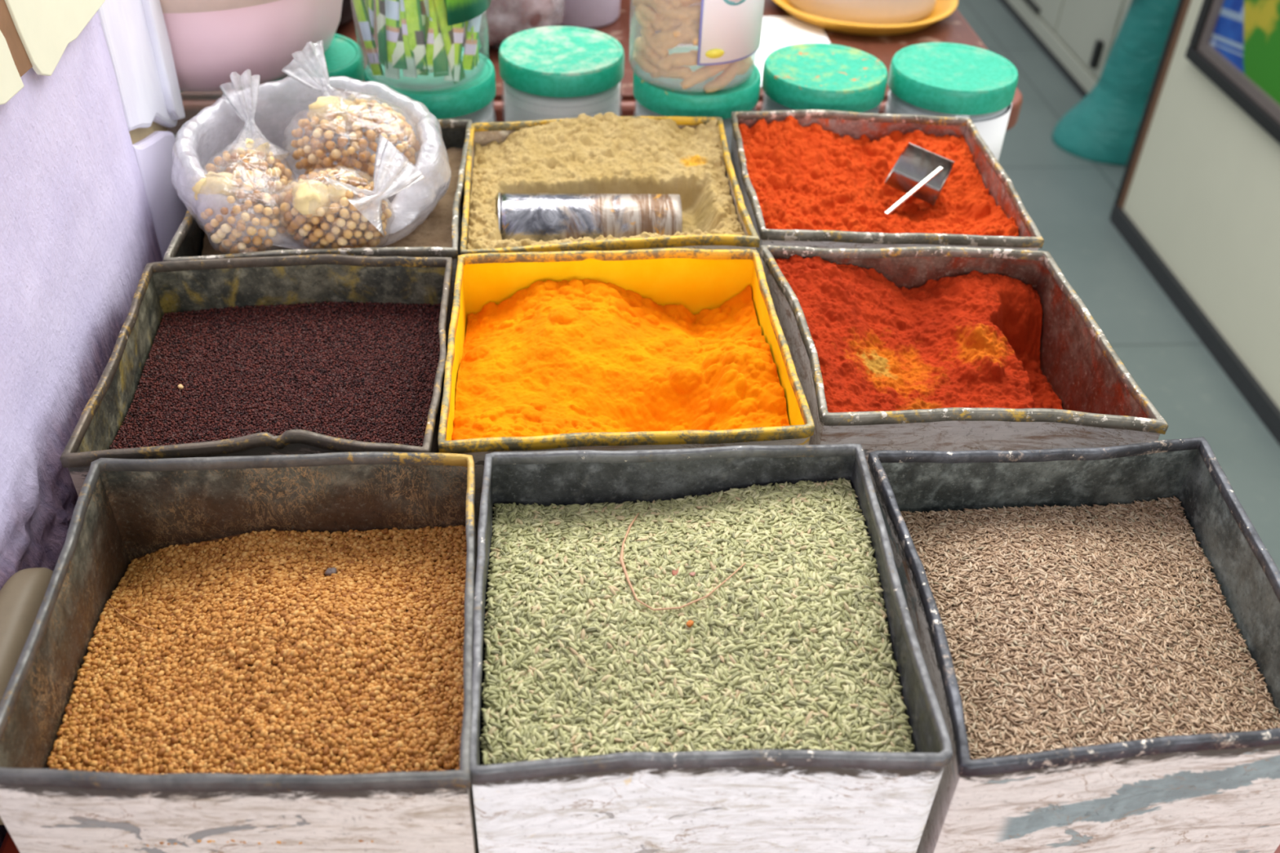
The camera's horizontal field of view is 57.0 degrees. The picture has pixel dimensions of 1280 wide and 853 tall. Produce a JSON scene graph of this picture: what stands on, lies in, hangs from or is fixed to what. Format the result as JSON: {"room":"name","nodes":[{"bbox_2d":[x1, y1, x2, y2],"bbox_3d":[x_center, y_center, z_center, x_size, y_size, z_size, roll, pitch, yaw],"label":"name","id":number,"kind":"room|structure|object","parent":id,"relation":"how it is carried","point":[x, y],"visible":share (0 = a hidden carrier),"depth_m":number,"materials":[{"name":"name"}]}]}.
{"room":"food shop","nodes":[
{"label":"food shop","id":0,"kind":"room"},
{"bbox_2d":[0,10,163,848],"bbox_3d":[-0.591,0.111,0.387,0.474,2.300,1.338,-1,39,-4],"label":"wall","id":1,"kind":"structure","parent":0,"point":[78,238],"depth_m":0.81,"materials":[{"name":"purple paint"}]},
{"bbox_2d":[0,30,24,104],"bbox_3d":[-0.390,-0.216,0.698,0.005,0.066,0.083,-1,39,-4],"label":"board","id":2,"kind":"object","parent":1,"relation":"attached to","point":[11,82],"visible":1,"depth_m":0.73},
{"bbox_2d":[0,0,32,76],"bbox_3d":[-0.397,-0.250,0.728,0.004,0.077,0.049,-1,39,-4],"label":"batten","id":3,"kind":"object","parent":1,"relation":"attached to","point":[23,64],"visible":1,"depth_m":0.74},
{"bbox_2d":[4,0,105,75],"bbox_3d":[-0.402,-0.307,0.821,0.004,0.077,0.188,-1,39,-4],"label":"board","id":4,"kind":"object","parent":1,"relation":"attached to","point":[45,28],"visible":1,"depth_m":0.79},
{"bbox_2d":[97,0,177,131],"bbox_3d":[-0.437,-0.708,0.679,0.058,1.193,0.128,-1,39,-4],"label":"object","id":5,"kind":"structure","parent":1,"relation":"attached to","point":[124,25],"depth_m":0.99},
{"bbox_2d":[128,120,167,144],"bbox_3d":[-0.656,-0.310,0.977,0.448,2.200,0.114,-1,39,-4],"label":"trim","id":6,"kind":"structure","parent":1,"relation":"attached to","point":[136,135],"depth_m":1.03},
{"bbox_2d":[132,130,186,260],"bbox_3d":[-0.472,0.131,1.361,0.056,1.043,0.122,-1,39,-4],"label":"trim","id":7,"kind":"structure","parent":1,"relation":"attached to","point":[153,153],"depth_m":1.05,"materials":[{"name":"purple paint"}]},
{"bbox_2d":[141,0,185,119],"bbox_3d":[-0.409,-0.740,0.716,0.009,1.189,0.038,-1,39,-4],"label":"trim","id":8,"kind":"structure","parent":1,"relation":"attached to","point":[153,14],"depth_m":1.05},
{"bbox_2d":[173,0,1279,571],"bbox_3d":[0.524,-0.400,2.963,6.500,0.100,9.000,-1,39,-4],"label":"floor","id":9,"kind":"structure","parent":0,"point":[1069,198],"depth_m":2.85,"materials":[{"name":"grey stone"}]},
{"bbox_2d":[166,0,1022,134],"bbox_3d":[-0.237,-0.452,2.217,1.394,0.875,1.198,-1,39,-4],"label":"table","id":10,"kind":"object","parent":9,"relation":"on","point":[953,28],"visible":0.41,"depth_m":1.65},
{"bbox_2d":[160,0,342,91],"bbox_3d":[-0.432,-0.444,1.173,0.309,0.150,0.309,-1,39,-4],"label":"tub","id":11,"kind":"object","parent":10,"relation":"on","point":[211,40],"visible":0.48,"depth_m":1.10,"materials":[{"name":"plastic"}]},
{"bbox_2d":[338,0,364,25],"bbox_3d":[-0.470,-0.641,1.636,0.184,0.151,0.195,-1,39,-4],"label":"bag","id":12,"kind":"object","parent":10,"relation":"on","point":[346,15],"visible":0.14,"depth_m":1.60,"materials":[{"name":"black plastic"}]},
{"bbox_2d":[462,0,563,48],"bbox_3d":[-0.185,-0.580,1.584,0.167,0.146,0.131,-1,39,-4],"label":"bag","id":13,"kind":"object","parent":10,"relation":"on","point":[507,20],"visible":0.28,"depth_m":1.55,"materials":[{"name":"white"}]},
{"bbox_2d":[479,0,554,48],"bbox_3d":[-0.183,-0.574,1.587,0.137,0.124,0.103,-1,39,-4],"label":"filling","id":14,"kind":"object","parent":13,"relation":"in","point":[523,9],"visible":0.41,"depth_m":1.56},
{"bbox_2d":[551,0,620,28],"bbox_3d":[-0.081,-0.667,1.651,0.128,0.185,0.128,-1,39,-4],"label":"cup","id":15,"kind":"object","parent":10,"relation":"on","point":[588,14],"visible":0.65,"depth_m":1.66,"materials":[{"name":"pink plastic"}]},
{"bbox_2d":[751,16,831,87],"bbox_3d":[0.179,-0.521,1.632,0.180,0.001,0.250,-1,39,-4],"label":"paper sheet","id":16,"kind":"object","parent":10,"relation":"on","point":[777,32],"visible":0.14,"depth_m":1.67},
{"bbox_2d":[773,0,958,35],"bbox_3d":[0.329,-0.641,1.767,0.286,0.025,0.286,-1,39,-4],"label":"tray","id":17,"kind":"object","parent":10,"relation":"on","point":[942,9],"visible":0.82,"depth_m":1.68,"materials":[{"name":"yellow plastic"}]},
{"bbox_2d":[788,0,936,24],"bbox_3d":[0.333,-0.713,1.722,0.252,0.181,0.252,-1,39,-4],"label":"tub","id":18,"kind":"object","parent":17,"relation":"in","point":[857,11],"visible":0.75,"depth_m":1.69,"materials":[{"name":"plastic"}]},
{"bbox_2d":[0,830,1279,852],"bbox_3d":[0.002,0.411,1.195,0.834,0.849,1.280,-1,39,-4],"label":"countertop","id":19,"kind":"structure","parent":9,"relation":"on","point":[8,846],"depth_m":0.70,"materials":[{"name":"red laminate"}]},
{"bbox_2d":[0,567,53,825],"bbox_3d":[-0.375,0.162,0.720,0.037,0.113,0.150,-3,40,-7],"label":"block","id":20,"kind":"object","parent":19,"relation":"on","point":[22,596],"visible":0.2,"depth_m":0.70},
{"bbox_2d":[0,451,479,852],"bbox_3d":[-0.217,0.153,0.709,0.247,0.151,0.249,-1,39,-4],"label":"tin","id":21,"kind":"object","parent":19,"relation":"on","point":[125,510],"visible":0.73,"depth_m":0.64,"materials":[{"name":"metal"}]},
{"bbox_2d":[46,524,466,847],"bbox_3d":[-0.217,0.166,0.719,0.239,0.114,0.240,-1,39,-4],"label":"seeds","id":22,"kind":"object","parent":21,"relation":"in","point":[255,660],"visible":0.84,"depth_m":0.69,"materials":[{"name":"food"}]},
{"bbox_2d":[108,602,155,630],"bbox_3d":[-0.315,0.118,0.727,0.049,0.010,0.004,26,45,26],"label":"straw","id":23,"kind":"object","parent":22,"relation":"on","point":[111,606],"visible":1,"depth_m":0.72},
{"bbox_2d":[59,253,453,496],"bbox_3d":[-0.262,-0.003,0.896,0.243,0.153,0.251,-1,39,-4],"label":"tin","id":24,"kind":"object","parent":19,"relation":"on","point":[185,285],"visible":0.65,"depth_m":0.93,"materials":[{"name":"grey metal"}]},
{"bbox_2d":[109,301,440,449],"bbox_3d":[-0.263,0.011,0.908,0.232,0.110,0.236,-1,39,-4],"label":"seeds","id":25,"kind":"object","parent":24,"relation":"in","point":[361,371],"visible":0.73,"depth_m":0.89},
{"bbox_2d":[237,33,364,103],"bbox_3d":[-0.359,-0.325,1.277,0.133,0.162,0.133,-1,39,-4],"label":"lidded jar","id":26,"kind":"object","parent":19,"relation":"on","point":[342,58],"visible":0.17,"depth_m":1.22,"materials":[{"name":"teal plastic"}]},
{"bbox_2d":[253,102,290,119],"bbox_3d":[-0.360,-0.300,1.298,0.125,0.091,0.125,-1,39,-4],"label":"contents","id":27,"kind":"object","parent":26,"relation":"in","point":[278,106],"visible":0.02,"depth_m":1.28,"materials":[{"name":"grey glass"}]},
{"bbox_2d":[163,119,472,298],"bbox_3d":[-0.282,-0.158,1.086,0.263,0.151,0.259,-1,39,-4],"label":"tin","id":28,"kind":"object","parent":19,"relation":"on","point":[187,243],"visible":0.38,"depth_m":0.97,"materials":[{"name":"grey metal"}]},
{"bbox_2d":[171,75,451,250],"bbox_3d":[-0.285,-0.225,1.032,0.237,0.091,0.210,-1,39,-4],"label":"plastic bag","id":29,"kind":"object","parent":28,"relation":"in","point":[211,130],"visible":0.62,"depth_m":1.03,"materials":[{"name":"white"}]},
{"bbox_2d":[213,69,289,182],"bbox_3d":[-0.329,-0.217,0.997,0.088,0.112,0.186,-1,39,-4],"label":"pouch","id":30,"kind":"object","parent":29,"relation":"in","point":[251,131],"visible":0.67,"depth_m":1.02,"materials":[{"name":"white"}]},
{"bbox_2d":[191,171,244,199],"bbox_3d":[-0.346,-0.195,0.970,0.040,0.029,0.032,-1,39,-4],"label":"lump","id":31,"kind":"object","parent":30,"relation":"in","point":[214,183],"visible":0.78,"depth_m":0.96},
{"bbox_2d":[200,147,294,253],"bbox_3d":[-0.327,-0.189,0.988,0.081,0.075,0.124,-5,40,-9],"label":"roasted gram","id":32,"kind":"object","parent":30,"relation":"in","point":[264,192],"visible":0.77,"depth_m":0.96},
{"bbox_2d":[231,137,271,170],"bbox_3d":[-0.334,-0.232,1.012,0.034,0.028,0.037,-1,39,-4],"label":"lump","id":33,"kind":"object","parent":30,"relation":"in","point":[249,142],"visible":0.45,"depth_m":1.00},
{"bbox_2d":[281,40,377,149],"bbox_3d":[-0.266,-0.263,1.035,0.151,0.109,0.104,18,42,19],"label":"pouch","id":34,"kind":"object","parent":29,"relation":"in","point":[304,61],"visible":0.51,"depth_m":1.05,"materials":[{"name":"white"}]},
{"bbox_2d":[307,96,359,133],"bbox_3d":[-0.267,-0.273,1.032,0.040,0.031,0.036,24,44,24],"label":"lump","id":35,"kind":"object","parent":34,"relation":"in","point":[320,108],"visible":0.68,"depth_m":1.02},
{"bbox_2d":[290,98,420,191],"bbox_3d":[-0.251,-0.246,1.037,0.112,0.076,0.091,6,39,4],"label":"roasted gram","id":36,"kind":"object","parent":34,"relation":"in","point":[317,160],"visible":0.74,"depth_m":1.02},
{"bbox_2d":[280,168,391,248],"bbox_3d":[-0.253,-0.176,0.980,0.085,0.074,0.078,-21,45,-26],"label":"roasted gram","id":37,"kind":"object","parent":29,"relation":"in","point":[341,230],"visible":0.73,"depth_m":0.96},
{"bbox_2d":[323,133,425,236],"bbox_3d":[-0.239,-0.183,0.975,0.125,0.096,0.080,-1,39,-4],"label":"pouch","id":38,"kind":"object","parent":29,"relation":"in","point":[371,211],"visible":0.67,"depth_m":0.96,"materials":[{"name":"white"}]},
{"bbox_2d":[291,178,333,218],"bbox_3d":[-0.266,-0.185,0.957,0.033,0.029,0.040,-1,39,-4],"label":"lump","id":39,"kind":"object","parent":38,"relation":"in","point":[308,195],"visible":0.98,"depth_m":0.94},
{"bbox_2d":[327,183,349,202],"bbox_3d":[-0.245,-0.189,0.958,0.023,0.016,0.019,-1,39,-4],"label":"lump","id":40,"kind":"object","parent":38,"relation":"in","point":[336,191],"visible":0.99,"depth_m":0.95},
{"bbox_2d":[201,146,462,255],"bbox_3d":[-0.283,-0.149,1.093,0.253,0.121,0.249,-1,39,-4],"label":"powder","id":41,"kind":"object","parent":28,"relation":"in","point":[436,230],"visible":0.09,"depth_m":1.04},
{"bbox_2d":[364,47,496,119],"bbox_3d":[-0.218,-0.304,1.259,0.133,0.162,0.133,-1,39,-4],"label":"lidded jar","id":42,"kind":"object","parent":19,"relation":"on","point":[453,100],"visible":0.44,"depth_m":1.18,"materials":[{"name":"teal plastic"}]},
{"bbox_2d":[350,0,491,90],"bbox_3d":[-0.214,-0.442,1.138,0.138,0.205,0.137,-1,39,-4],"label":"jar","id":43,"kind":"object","parent":42,"relation":"on","point":[458,11],"visible":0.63,"depth_m":1.12,"materials":[{"name":"white"}]},
{"bbox_2d":[352,0,383,75],"bbox_3d":[-0.268,-0.397,1.140,0.045,0.115,0.003,29,46,29],"label":"sachet","id":44,"kind":"object","parent":43,"relation":"in","point":[359,5],"visible":1,"depth_m":1.15,"materials":[{"name":"plastic"}]},
{"bbox_2d":[364,0,374,62],"bbox_3d":[-0.262,-0.408,1.131,0.004,0.115,0.019,-15,42,-20],"label":"sachet","id":45,"kind":"object","parent":43,"relation":"in","point":[366,1],"visible":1,"depth_m":1.14,"materials":[{"name":"plastic"}]},
{"bbox_2d":[367,0,373,71],"bbox_3d":[-0.260,-0.393,1.137,0.003,0.115,0.042,-21,45,-26],"label":"sachet","id":46,"kind":"object","parent":43,"relation":"in","point":[371,2],"visible":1,"depth_m":1.13,"materials":[{"name":"plastic"}]},
{"bbox_2d":[375,0,387,68],"bbox_3d":[-0.244,-0.392,1.112,0.004,0.116,0.033,-23,46,-28],"label":"sachet","id":47,"kind":"object","parent":43,"relation":"in","point":[380,6],"visible":1,"depth_m":1.13,"materials":[{"name":"plastic"}]},
{"bbox_2d":[384,0,399,79],"bbox_3d":[-0.235,-0.384,1.119,0.027,0.116,0.003,12,40,11],"label":"sachet","id":48,"kind":"object","parent":43,"relation":"in","point":[392,6],"visible":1,"depth_m":1.12,"materials":[{"name":"plastic"}]},
{"bbox_2d":[391,0,407,69],"bbox_3d":[-0.230,-0.394,1.112,0.017,0.115,0.005,8,40,7],"label":"sachet","id":49,"kind":"object","parent":43,"relation":"in","point":[398,57],"visible":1,"depth_m":1.14,"materials":[{"name":"plastic"}]},
{"bbox_2d":[400,0,417,77],"bbox_3d":[-0.225,-0.387,1.116,0.024,0.116,0.004,16,41,16],"label":"sachet","id":50,"kind":"object","parent":43,"relation":"in","point":[411,72],"visible":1,"depth_m":1.13,"materials":[{"name":"plastic"}]},
{"bbox_2d":[403,0,427,69],"bbox_3d":[-0.213,-0.390,1.107,0.018,0.115,0.005,3,39,1],"label":"sachet","id":51,"kind":"object","parent":43,"relation":"in","point":[412,7],"visible":1,"depth_m":1.12,"materials":[{"name":"plastic"}]},
{"bbox_2d":[419,0,425,71],"bbox_3d":[-0.214,-0.397,1.137,0.027,0.116,0.005,8,40,6],"label":"sachet","id":52,"kind":"object","parent":43,"relation":"in","point":[421,2],"visible":0.26,"depth_m":1.14,"materials":[{"name":"plastic"}]},
{"bbox_2d":[416,16,428,75],"bbox_3d":[-0.209,-0.396,1.142,0.030,0.116,0.003,-3,40,-7],"label":"sachet","id":53,"kind":"object","parent":43,"relation":"in","point":[419,73],"visible":0.23,"depth_m":1.16,"materials":[{"name":"plastic"}]},
{"bbox_2d":[422,17,434,69],"bbox_3d":[-0.191,-0.394,1.115,0.039,0.116,0.003,-15,43,-20],"label":"sachet","id":54,"kind":"object","parent":43,"relation":"in","point":[430,38],"visible":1,"depth_m":1.13,"materials":[{"name":"plastic"}]},
{"bbox_2d":[428,0,448,76],"bbox_3d":[-0.192,-0.388,1.118,0.015,0.115,0.003,-13,41,-19],"label":"sachet","id":55,"kind":"object","parent":43,"relation":"in","point":[440,60],"visible":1,"depth_m":1.14,"materials":[{"name":"plastic"}]},
{"bbox_2d":[432,0,466,84],"bbox_3d":[-0.184,-0.380,1.126,0.003,0.116,0.040,30,47,29],"label":"sachet","id":56,"kind":"object","parent":43,"relation":"in","point":[440,6],"visible":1,"depth_m":1.13,"materials":[{"name":"plastic"}]},
{"bbox_2d":[444,22,464,81],"bbox_3d":[-0.175,-0.387,1.130,0.034,0.116,0.003,-15,42,-20],"label":"sachet","id":57,"kind":"object","parent":43,"relation":"in","point":[458,28],"visible":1,"depth_m":1.15,"materials":[{"name":"plastic"}]},
{"bbox_2d":[462,13,481,70],"bbox_3d":[-0.159,-0.404,1.145,0.003,0.114,0.048,31,47,30],"label":"sachet","id":58,"kind":"object","parent":43,"relation":"in","point":[469,51],"visible":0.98,"depth_m":1.16,"materials":[{"name":"plastic"}]},
{"bbox_2d":[470,17,479,68],"bbox_3d":[-0.163,-0.400,1.141,0.003,0.116,0.036,5,39,3],"label":"sachet","id":59,"kind":"object","parent":43,"relation":"in","point":[472,21],"visible":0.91,"depth_m":1.16,"materials":[{"name":"plastic"}]},
{"bbox_2d":[378,102,493,123],"bbox_3d":[-0.219,-0.291,1.270,0.125,0.121,0.125,-1,39,-4],"label":"contents","id":60,"kind":"object","parent":42,"relation":"in","point":[485,114],"visible":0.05,"depth_m":1.22,"materials":[{"name":"grey glass"}]},
{"bbox_2d":[498,26,624,117],"bbox_3d":[-0.086,-0.341,1.311,0.134,0.162,0.134,24,44,24],"label":"lidded jar","id":61,"kind":"object","parent":19,"relation":"on","point":[549,61],"visible":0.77,"depth_m":1.24,"materials":[{"name":"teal plastic"}]},
{"bbox_2d":[503,81,619,121],"bbox_3d":[-0.087,-0.332,1.318,0.126,0.132,0.126,-1,39,-4],"label":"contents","id":62,"kind":"object","parent":61,"relation":"in","point":[519,105],"visible":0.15,"depth_m":1.25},
{"bbox_2d":[460,115,759,254],"bbox_3d":[-0.035,-0.168,1.110,0.252,0.151,0.257,-1,39,-4],"label":"tin","id":63,"kind":"object","parent":19,"relation":"on","point":[482,133],"visible":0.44,"depth_m":1.00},
{"bbox_2d":[466,111,745,248],"bbox_3d":[-0.035,-0.171,1.107,0.243,0.155,0.248,-1,39,-4],"label":"powder","id":64,"kind":"object","parent":63,"relation":"in","point":[609,153],"visible":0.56,"depth_m":1.11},
{"bbox_2d":[497,191,682,241],"bbox_3d":[-0.045,-0.189,1.066,0.164,0.045,0.072,-1,39,-4],"label":"tin can","id":65,"kind":"object","parent":64,"relation":"on","point":[550,216],"visible":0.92,"depth_m":1.04,"materials":[{"name":"metal"}]},
{"bbox_2d":[437,248,814,541],"bbox_3d":[-0.020,-0.011,0.920,0.258,0.152,0.248,-1,39,-4],"label":"tin","id":66,"kind":"object","parent":19,"relation":"on","point":[697,280],"visible":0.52,"depth_m":0.96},
{"bbox_2d":[451,279,790,439],"bbox_3d":[-0.020,-0.006,0.923,0.249,0.133,0.238,-1,39,-4],"label":"powder","id":67,"kind":"object","parent":66,"relation":"in","point":[586,355],"visible":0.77,"depth_m":0.89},
{"bbox_2d":[632,46,760,119],"bbox_3d":[0.057,-0.308,1.278,0.133,0.162,0.133,-1,39,-4],"label":"lidded jar","id":68,"kind":"object","parent":19,"relation":"on","point":[662,99],"visible":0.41,"depth_m":1.20,"materials":[{"name":"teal plastic"}]},
{"bbox_2d":[635,101,753,152],"bbox_3d":[0.057,-0.296,1.288,0.125,0.125,0.125,-1,39,-4],"label":"contents","id":69,"kind":"object","parent":68,"relation":"in","point":[641,110],"visible":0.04,"depth_m":1.23,"materials":[{"name":"grey glass"}]},
{"bbox_2d":[629,0,764,92],"bbox_3d":[0.057,-0.451,1.162,0.134,0.205,0.136,-1,39,-4],"label":"jar","id":70,"kind":"object","parent":68,"relation":"on","point":[731,30],"visible":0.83,"depth_m":1.14,"materials":[{"name":"white"}]},
{"bbox_2d":[633,36,647,53],"bbox_3d":[0.002,-0.388,1.199,0.014,0.020,0.049,-6,40,-10],"label":"root","id":71,"kind":"object","parent":70,"relation":"in","point":[639,46],"visible":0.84,"depth_m":1.19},
{"bbox_2d":[635,6,652,29],"bbox_3d":[0.003,-0.415,1.179,0.014,0.021,0.049,-3,40,-7],"label":"root","id":72,"kind":"object","parent":70,"relation":"in","point":[645,23],"visible":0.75,"depth_m":1.17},
{"bbox_2d":[635,50,660,74],"bbox_3d":[0.005,-0.371,1.198,0.013,0.017,0.050,-14,42,-19],"label":"root","id":73,"kind":"object","parent":70,"relation":"in","point":[646,65],"visible":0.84,"depth_m":1.19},
{"bbox_2d":[648,5,658,22],"bbox_3d":[0.011,-0.411,1.173,0.014,0.015,0.049,-7,40,-11],"label":"root","id":74,"kind":"object","parent":70,"relation":"in","point":[653,16],"visible":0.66,"depth_m":1.15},
{"bbox_2d":[652,16,695,30],"bbox_3d":[0.034,-0.395,1.153,0.047,0.024,0.013,25,44,25],"label":"root","id":75,"kind":"object","parent":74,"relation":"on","point":[667,22],"visible":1,"depth_m":1.15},
{"bbox_2d":[641,23,669,57],"bbox_3d":[0.013,-0.388,1.171,0.014,0.031,0.045,-21,45,-26],"label":"root","id":76,"kind":"object","parent":70,"relation":"in","point":[661,52],"visible":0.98,"depth_m":1.17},
{"bbox_2d":[636,3,675,30],"bbox_3d":[0.022,-0.399,1.159,0.057,0.023,0.013,23,43,23],"label":"root","id":77,"kind":"object","parent":70,"relation":"in","point":[644,10],"visible":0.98,"depth_m":1.16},
{"bbox_2d":[640,35,671,71],"bbox_3d":[0.014,-0.374,1.180,0.014,0.024,0.048,-22,45,-27],"label":"root","id":78,"kind":"object","parent":70,"relation":"in","point":[654,58],"visible":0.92,"depth_m":1.18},
{"bbox_2d":[644,40,683,49],"bbox_3d":[0.025,-0.381,1.163,0.046,0.027,0.014,24,44,24],"label":"root","id":79,"kind":"object","parent":70,"relation":"in","point":[668,44],"visible":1,"depth_m":1.16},
{"bbox_2d":[648,0,689,20],"bbox_3d":[0.027,-0.405,1.142,0.050,0.018,0.013,27,45,27],"label":"root","id":80,"kind":"object","parent":70,"relation":"in","point":[671,13],"visible":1,"depth_m":1.14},
{"bbox_2d":[649,66,691,78],"bbox_3d":[0.031,-0.356,1.185,0.048,0.023,0.013,27,45,27],"label":"root","id":81,"kind":"object","parent":70,"relation":"in","point":[678,71],"visible":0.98,"depth_m":1.18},
{"bbox_2d":[651,28,698,43],"bbox_3d":[0.032,-0.381,1.157,0.054,0.026,0.014,19,42,20],"label":"root","id":82,"kind":"object","parent":70,"relation":"in","point":[667,34],"visible":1,"depth_m":1.15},
{"bbox_2d":[654,52,697,68],"bbox_3d":[0.042,-0.361,1.169,0.056,0.020,0.013,9,40,8],"label":"root","id":83,"kind":"object","parent":70,"relation":"in","point":[666,60],"visible":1,"depth_m":1.17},
{"bbox_2d":[651,0,700,22],"bbox_3d":[0.035,-0.406,1.141,0.056,0.027,0.013,8,40,7],"label":"root","id":84,"kind":"object","parent":70,"relation":"in","point":[664,4],"visible":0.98,"depth_m":1.14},
{"bbox_2d":[671,52,697,66],"bbox_3d":[0.059,-0.363,1.165,0.057,0.015,0.013,-3,40,-6],"label":"root","id":85,"kind":"object","parent":70,"relation":"in","point":[691,58],"visible":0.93,"depth_m":1.16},
{"bbox_2d":[671,22,699,37],"bbox_3d":[0.059,-0.393,1.146,0.057,0.026,0.013,-12,41,-17],"label":"root","id":86,"kind":"object","parent":70,"relation":"in","point":[680,31],"visible":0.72,"depth_m":1.14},
{"bbox_2d":[675,4,701,19],"bbox_3d":[0.058,-0.401,1.134,0.049,0.018,0.014,3,39,1],"label":"root","id":87,"kind":"object","parent":70,"relation":"in","point":[695,11],"visible":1,"depth_m":1.13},
{"bbox_2d":[680,22,699,45],"bbox_3d":[0.060,-0.375,1.155,0.044,0.044,0.014,-5,40,-8],"label":"root","id":88,"kind":"object","parent":70,"relation":"in","point":[689,27],"visible":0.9,"depth_m":1.14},
{"bbox_2d":[680,62,732,89],"bbox_3d":[0.067,-0.351,1.176,0.054,0.028,0.014,-12,41,-17],"label":"root","id":89,"kind":"object","parent":70,"relation":"in","point":[700,75],"visible":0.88,"depth_m":1.17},
{"bbox_2d":[702,59,742,93],"bbox_3d":[0.085,-0.353,1.185,0.043,0.033,0.014,-17,43,-22],"label":"root","id":90,"kind":"object","parent":70,"relation":"in","point":[730,73],"visible":0.92,"depth_m":1.18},
{"bbox_2d":[736,55,751,75],"bbox_3d":[0.105,-0.370,1.206,0.014,0.015,0.050,14,41,14],"label":"root","id":91,"kind":"object","parent":70,"relation":"in","point":[744,68],"visible":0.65,"depth_m":1.20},
{"bbox_2d":[470,443,952,852],"bbox_3d":[0.027,0.148,0.728,0.254,0.152,0.252,-1,39,-4],"label":"tin","id":92,"kind":"object","parent":19,"relation":"on","point":[748,801],"visible":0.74,"depth_m":0.63,"materials":[{"name":"metal"}]},
{"bbox_2d":[480,477,915,765],"bbox_3d":[0.028,0.155,0.732,0.246,0.129,0.241,-1,39,-4],"label":"seeds","id":93,"kind":"object","parent":92,"relation":"in","point":[793,650],"visible":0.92,"depth_m":0.69,"materials":[{"name":"food"}]},
{"bbox_2d":[619,512,745,610],"bbox_3d":[0.010,0.086,0.732,0.088,0.016,0.067,31,47,30],"label":"dry stalk","id":94,"kind":"object","parent":93,"relation":"on","point":[621,557],"visible":1,"depth_m":0.71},
{"bbox_2d":[760,43,887,113],"bbox_3d":[0.194,-0.319,1.298,0.131,0.162,0.131,-1,39,-4],"label":"lidded jar","id":95,"kind":"object","parent":19,"relation":"on","point":[801,76],"visible":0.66,"depth_m":1.23,"materials":[{"name":"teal plastic"}]},
{"bbox_2d":[762,93,878,113],"bbox_3d":[0.194,-0.307,1.307,0.123,0.125,0.123,-1,39,-4],"label":"contents","id":96,"kind":"object","parent":95,"relation":"in","point":[769,104],"visible":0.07,"depth_m":1.26,"materials":[{"name":"grey glass"}]},
{"bbox_2d":[729,109,1044,261],"bbox_3d":[0.214,-0.181,1.139,0.246,0.151,0.259,-1,39,-4],"label":"tin","id":97,"kind":"object","parent":19,"relation":"on","point":[1000,186],"visible":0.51,"depth_m":1.09,"materials":[{"name":"grey metal"}]},
{"bbox_2d":[737,115,1018,236],"bbox_3d":[0.214,-0.181,1.140,0.238,0.144,0.249,-1,39,-4],"label":"powder","id":98,"kind":"object","parent":97,"relation":"in","point":[811,177],"visible":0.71,"depth_m":1.13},
{"bbox_2d":[884,142,954,215],"bbox_3d":[0.251,-0.219,1.095,0.058,0.046,0.109,17,41,17],"label":"scoop","id":99,"kind":"object","parent":98,"relation":"in","point":[918,172],"visible":1,"depth_m":1.12,"materials":[{"name":"metal"}]},
{"bbox_2d":[883,42,1017,161],"bbox_3d":[0.334,-0.323,1.309,0.134,0.162,0.134,10,40,9],"label":"lidded jar","id":100,"kind":"object","parent":19,"relation":"on","point":[944,77],"visible":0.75,"depth_m":1.24,"materials":[{"name":"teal plastic"}]},
{"bbox_2d":[885,89,1007,122],"bbox_3d":[0.333,-0.313,1.317,0.126,0.131,0.126,-1,39,-4],"label":"rim","id":101,"kind":"object","parent":100,"relation":"in","point":[895,105],"visible":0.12,"depth_m":1.25,"materials":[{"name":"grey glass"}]},
{"bbox_2d":[760,244,1168,470],"bbox_3d":[0.229,-0.018,0.941,0.258,0.151,0.245,-1,39,-4],"label":"tin","id":102,"kind":"object","parent":19,"relation":"on","point":[1103,405],"visible":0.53,"depth_m":0.89,"materials":[{"name":"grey metal"}]},
{"bbox_2d":[773,254,1063,412],"bbox_3d":[0.229,-0.017,0.942,0.251,0.142,0.234,-1,39,-4],"label":"powder","id":103,"kind":"object","parent":102,"relation":"in","point":[972,340],"visible":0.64,"depth_m":0.95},
{"bbox_2d":[867,436,1279,852],"bbox_3d":[0.270,0.146,0.743,0.241,0.151,0.264,-1,39,-4],"label":"tin","id":104,"kind":"object","parent":19,"relation":"on","point":[1211,793],"visible":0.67,"depth_m":0.67,"materials":[{"name":"metal"}]},
{"bbox_2d":[900,496,1279,759],"bbox_3d":[0.270,0.158,0.753,0.233,0.114,0.244,-1,39,-4],"label":"seeds","id":105,"kind":"object","parent":104,"relation":"in","point":[1069,626],"visible":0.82,"depth_m":0.72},
{"bbox_2d":[999,0,1131,97],"bbox_3d":[1.718,-1.778,3.917,0.724,0.900,2.350,-1,39,-4],"label":"base cabinet","id":106,"kind":"object","parent":9,"relation":"on","point":[1078,37],"visible":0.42,"depth_m":3.77,"materials":[{"name":"grey laminate"}]},
{"bbox_2d":[1051,0,1178,166],"bbox_3d":[1.317,-1.010,3.299,0.201,0.470,0.298,-1,39,-4],"label":"pedestal base","id":107,"kind":"object","parent":9,"relation":"on","point":[1102,127],"visible":0.81,"depth_m":3.30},
{"bbox_2d":[1109,0,1279,445],"bbox_3d":[1.796,-0.162,1.947,0.942,0.900,2.355,-1,39,-4],"label":"board","id":108,"kind":"object","parent":9,"relation":"on","point":[1197,202],"visible":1,"depth_m":2.64,"materials":[{"name":"beige laminate"}]},
{"bbox_2d":[1184,0,1279,144],"bbox_3d":[1.307,-0.711,2.052,0.024,0.615,1.180,-1,39,-4],"label":"framed poster","id":109,"kind":"object","parent":108,"relation":"attached to","point":[1235,44],"visible":1,"depth_m":2.49,"materials":[{"name":"black wood"}]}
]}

